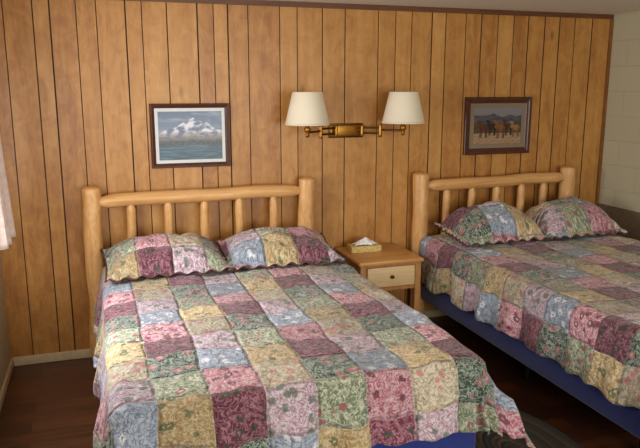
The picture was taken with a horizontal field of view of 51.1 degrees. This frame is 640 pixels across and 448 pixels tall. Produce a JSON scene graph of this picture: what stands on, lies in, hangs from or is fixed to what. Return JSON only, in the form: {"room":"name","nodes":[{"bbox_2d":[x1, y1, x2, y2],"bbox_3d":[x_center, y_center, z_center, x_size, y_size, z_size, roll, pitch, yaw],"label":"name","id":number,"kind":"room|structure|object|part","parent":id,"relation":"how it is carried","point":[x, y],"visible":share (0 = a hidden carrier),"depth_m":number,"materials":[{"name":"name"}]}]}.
{"room":"hotel room","nodes":[
{"label":"hotel room","id":0,"kind":"room"},
{"bbox_2d":[0,251,10,391],"bbox_3d":[-1.151,0.362,1.351,0.120,2.412,6.200,-4,12,-18],"label":"wall","id":1,"kind":"structure","parent":0,"point":[5,355],"depth_m":4.26,"materials":[{"name":"paint"}]},
{"bbox_2d":[0,358,13,411],"bbox_3d":[-1.088,1.508,1.609,0.014,0.061,6.166,-4,12,-18],"label":"baseboard","id":2,"kind":"structure","parent":1,"relation":"attached to","point":[10,367],"depth_m":4.13,"materials":[{"name":"paint"}]},
{"bbox_2d":[0,138,15,249],"bbox_3d":[-1.532,-0.306,2.860,0.168,1.120,2.000,-4,12,-18],"label":"window curtain","id":3,"kind":"object","parent":1,"relation":"attached to","point":[7,228],"visible":1,"depth_m":3.70,"materials":[{"name":"fabric"}]},
{"bbox_2d":[0,0,611,364],"bbox_3d":[0.140,-0.411,5.026,4.890,2.462,0.120,-4,12,-18],"label":"wall","id":4,"kind":"structure","parent":0,"point":[79,79],"depth_m":4.69,"materials":[{"name":"brown wood"}]},
{"bbox_2d":[149,103,229,168],"bbox_3d":[-0.880,-0.602,4.564,0.532,0.430,0.025,-4,12,-18],"label":"print","id":5,"kind":"object","parent":4,"relation":"attached to","point":[195,134],"visible":1,"depth_m":4.56,"materials":[{"name":"multicoloured paper"}]},
{"bbox_2d":[13,309,446,365],"bbox_3d":[0.154,0.777,5.200,4.644,0.061,0.014,-4,12,-18],"label":"baseboard","id":6,"kind":"structure","parent":4,"relation":"attached to","point":[84,353],"depth_m":4.57,"materials":[{"name":"paint"}]},
{"bbox_2d":[285,92,424,138],"bbox_3d":[0.239,-0.760,4.707,1.021,0.332,0.402,-4,12,-18],"label":"wall lamp","id":7,"kind":"object","parent":4,"relation":"attached to","point":[307,109],"visible":1,"depth_m":4.64,"materials":[{"name":"white fabric"}]},
{"bbox_3d":[-0.086,-0.784,4.541,0.303,0.218,0.303,-4,12,-18],"label":"lamp shade","id":8,"kind":"part","parent":7,"relation":"part of","materials":[{"name":"fabric"}]},
{"bbox_3d":[0.372,-0.662,4.884,0.133,0.014,0.014,0,12,1],"label":"arm","id":9,"kind":"part","parent":7,"relation":"part of","materials":[{"name":"gold metal"}]},
{"bbox_3d":[0.372,-0.701,4.876,0.133,0.014,0.014,0,12,1],"label":"arm","id":10,"kind":"part","parent":7,"relation":"part of","materials":[{"name":"gold metal"}]},
{"bbox_3d":[0.516,-0.678,4.835,0.177,0.016,0.016,6,13,28],"label":"arm","id":11,"kind":"part","parent":7,"relation":"part of","materials":[{"name":"gold metal"}]},
{"bbox_3d":[0.593,-0.829,4.761,0.303,0.218,0.303,-4,12,-18],"label":"lamp shade","id":12,"kind":"part","parent":7,"relation":"part of","materials":[{"name":"fabric"}]},
{"bbox_2d":[123,0,613,18],"bbox_3d":[0.161,-1.538,4.732,4.690,0.035,0.014,-4,12,-18],"label":"trim","id":13,"kind":"structure","parent":4,"relation":"attached to","point":[228,2],"depth_m":4.83,"materials":[{"name":"brown wood"}]},
{"bbox_2d":[463,97,532,154],"bbox_3d":[1.408,-0.777,5.300,0.598,0.446,0.025,-4,12,-18],"label":"print","id":14,"kind":"object","parent":4,"relation":"attached to","point":[492,125],"visible":1,"depth_m":5.30,"materials":[{"name":"brown paper"}]},
{"bbox_2d":[595,20,613,205],"bbox_3d":[2.377,-0.500,5.687,0.024,2.372,0.020,-4,12,-18],"label":"trim","id":15,"kind":"structure","parent":4,"relation":"attached to","point":[611,27],"depth_m":5.59,"materials":[{"name":"brown wood"}]},
{"bbox_2d":[0,315,638,447],"bbox_3d":[1.129,1.440,2.351,4.890,0.100,6.420,-4,12,-18],"label":"floor","id":16,"kind":"structure","parent":0,"point":[49,404],"depth_m":3.96,"materials":[{"name":"laminate"}]},
{"bbox_2d":[81,177,475,447],"bbox_3d":[-0.438,0.499,3.706,1.657,1.205,2.237,-4,12,-18],"label":"bed","id":17,"kind":"object","parent":16,"relation":"on","point":[92,201],"visible":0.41,"depth_m":4.45,"materials":[{"name":"brown wood"}]},
{"bbox_3d":[-1.490,0.347,4.453,0.137,1.205,0.128,-4,12,-18],"label":"headboard post","id":18,"kind":"part","parent":17,"relation":"part of","materials":[{"name":"brown wood"}]},
{"bbox_3d":[-0.794,-0.197,4.580,1.405,0.103,0.095,-4,12,-18],"label":"headboard rail","id":19,"kind":"part","parent":17,"relation":"part of","materials":[{"name":"brown wood"}]},
{"bbox_3d":[-0.097,0.255,4.902,0.133,1.205,0.132,-4,12,-18],"label":"headboard post","id":20,"kind":"part","parent":17,"relation":"part of","materials":[{"name":"brown wood"}]},
{"bbox_2d":[93,260,535,447],"bbox_3d":[-0.330,0.617,3.585,1.901,0.418,2.311,-4,12,-18],"label":"patchwork quilt","id":21,"kind":"object","parent":17,"relation":"on","point":[320,355],"visible":0.92,"depth_m":2.83,"materials":[{"name":"fabric"}]},
{"bbox_2d":[100,233,234,282],"bbox_3d":[-0.974,0.171,4.226,0.786,0.198,0.563,-4,12,-18],"label":"pillow","id":22,"kind":"object","parent":21,"relation":"on","point":[165,254],"visible":1,"depth_m":4.09,"materials":[{"name":"fabric"}]},
{"bbox_2d":[214,226,346,271],"bbox_3d":[-0.276,0.128,4.453,0.791,0.192,0.556,-4,12,-18],"label":"pillow","id":23,"kind":"object","parent":21,"relation":"on","point":[264,247],"visible":0.99,"depth_m":4.32,"materials":[{"name":"fabric"}]},
{"bbox_2d":[335,243,423,311],"bbox_3d":[0.426,0.529,4.935,0.490,0.655,0.526,-4,12,-18],"label":"nightstand","id":24,"kind":"object","parent":16,"relation":"on","point":[394,267],"visible":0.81,"depth_m":4.71,"materials":[{"name":"brown wood"}]},
{"bbox_3d":[0.294,0.595,4.684,0.045,0.626,0.045,-4,12,-18],"label":"leg","id":25,"kind":"part","parent":24,"relation":"part of","materials":[{"name":"brown wood"}]},
{"bbox_2d":[347,237,381,253],"bbox_3d":[0.324,0.147,4.914,0.230,0.101,0.115,-4,12,-18],"label":"tissue box","id":26,"kind":"object","parent":24,"relation":"on","point":[364,245],"visible":1,"depth_m":4.88,"materials":[{"name":"cardboard"}]},
{"bbox_3d":[0.495,0.366,4.688,0.360,0.141,0.026,-4,12,-18],"label":"drawer","id":27,"kind":"part","parent":24,"relation":"part of","materials":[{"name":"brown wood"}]},
{"bbox_3d":[0.492,0.284,4.683,0.368,0.016,0.022,-4,12,-18],"label":"rail","id":28,"kind":"part","parent":24,"relation":"part of","materials":[{"name":"brown wood"}]},
{"bbox_3d":[0.492,0.450,4.717,0.368,0.027,0.022,-4,12,-18],"label":"rail","id":29,"kind":"part","parent":24,"relation":"part of","materials":[{"name":"brown wood"}]},
{"bbox_3d":[0.688,0.569,4.811,0.045,0.626,0.045,-4,12,-18],"label":"leg","id":30,"kind":"part","parent":24,"relation":"part of","materials":[{"name":"brown wood"}]},
{"bbox_2d":[409,166,639,447],"bbox_3d":[1.804,0.377,4.305,1.536,1.205,2.490,-4,12,-18],"label":"bed","id":31,"kind":"object","parent":16,"relation":"on","point":[626,417],"visible":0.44,"depth_m":5.01,"materials":[{"name":"brown wood"}]},
{"bbox_3d":[0.768,0.198,5.186,0.134,1.205,0.132,-4,12,-18],"label":"headboard post","id":32,"kind":"part","parent":31,"relation":"part of","materials":[{"name":"brown wood"}]},
{"bbox_3d":[1.047,0.728,5.123,0.036,0.190,0.036,-4,12,-18],"label":"frame leg","id":33,"kind":"part","parent":31,"relation":"part of","materials":[{"name":"metal"}]},
{"bbox_3d":[1.398,-0.339,5.286,1.270,0.105,0.097,-4,12,-18],"label":"headboard rail","id":34,"kind":"part","parent":31,"relation":"part of","materials":[{"name":"brown wood"}]},
{"bbox_3d":[1.330,0.898,4.286,0.036,0.190,0.036,-4,12,-18],"label":"frame leg","id":35,"kind":"part","parent":31,"relation":"part of","materials":[{"name":"metal"}]},
{"bbox_2d":[420,233,639,408],"bbox_3d":[1.872,0.511,4.210,1.689,0.510,2.490,-4,12,-18],"label":"patchwork quilt","id":36,"kind":"object","parent":31,"relation":"on","point":[574,302],"visible":0.87,"depth_m":3.92,"materials":[{"name":"fabric"}]},
{"bbox_2d":[432,201,555,247],"bbox_3d":[1.278,-0.032,4.955,0.760,0.255,0.515,-4,12,-18],"label":"pillow","id":37,"kind":"object","parent":36,"relation":"on","point":[491,223],"visible":1,"depth_m":4.83,"materials":[{"name":"fabric"}]},
{"bbox_2d":[524,196,629,239],"bbox_3d":[1.924,-0.074,5.165,0.745,0.253,0.522,-4,12,-18],"label":"pillow","id":38,"kind":"object","parent":36,"relation":"on","point":[568,217],"visible":0.89,"depth_m":5.03,"materials":[{"name":"fabric"}]},
{"bbox_3d":[2.030,0.114,5.595,0.133,1.205,0.130,-4,12,-18],"label":"headboard post","id":39,"kind":"part","parent":31,"relation":"part of","materials":[{"name":"brown wood"}]},
{"bbox_2d":[475,410,582,447],"bbox_3d":[0.994,1.161,3.442,0.739,0.011,1.211,-4,12,-18],"label":"braided rug","id":40,"kind":"object","parent":16,"relation":"on","point":[541,434],"visible":0.35,"depth_m":3.55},
{"bbox_2d":[269,0,639,14],"bbox_3d":[1.129,-1.021,1.850,4.890,0.100,6.420,-4,12,-18],"label":"ceiling","id":41,"kind":"structure","parent":0,"point":[611,7],"depth_m":4.78,"materials":[{"name":"paint"}]},
{"bbox_2d":[599,11,639,211],"bbox_3d":[3.415,0.061,2.831,0.120,2.412,6.200,-4,12,-18],"label":"wall","id":42,"kind":"structure","parent":0,"point":[620,172],"depth_m":5.41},
{"bbox_2d":[598,203,639,240],"bbox_3d":[3.354,0.826,2.961,0.012,0.860,6.150,-4,12,-18],"label":"trim","id":43,"kind":"structure","parent":42,"relation":"attached to","point":[629,220],"depth_m":5.45,"materials":[{"name":"paint"}]}
]}

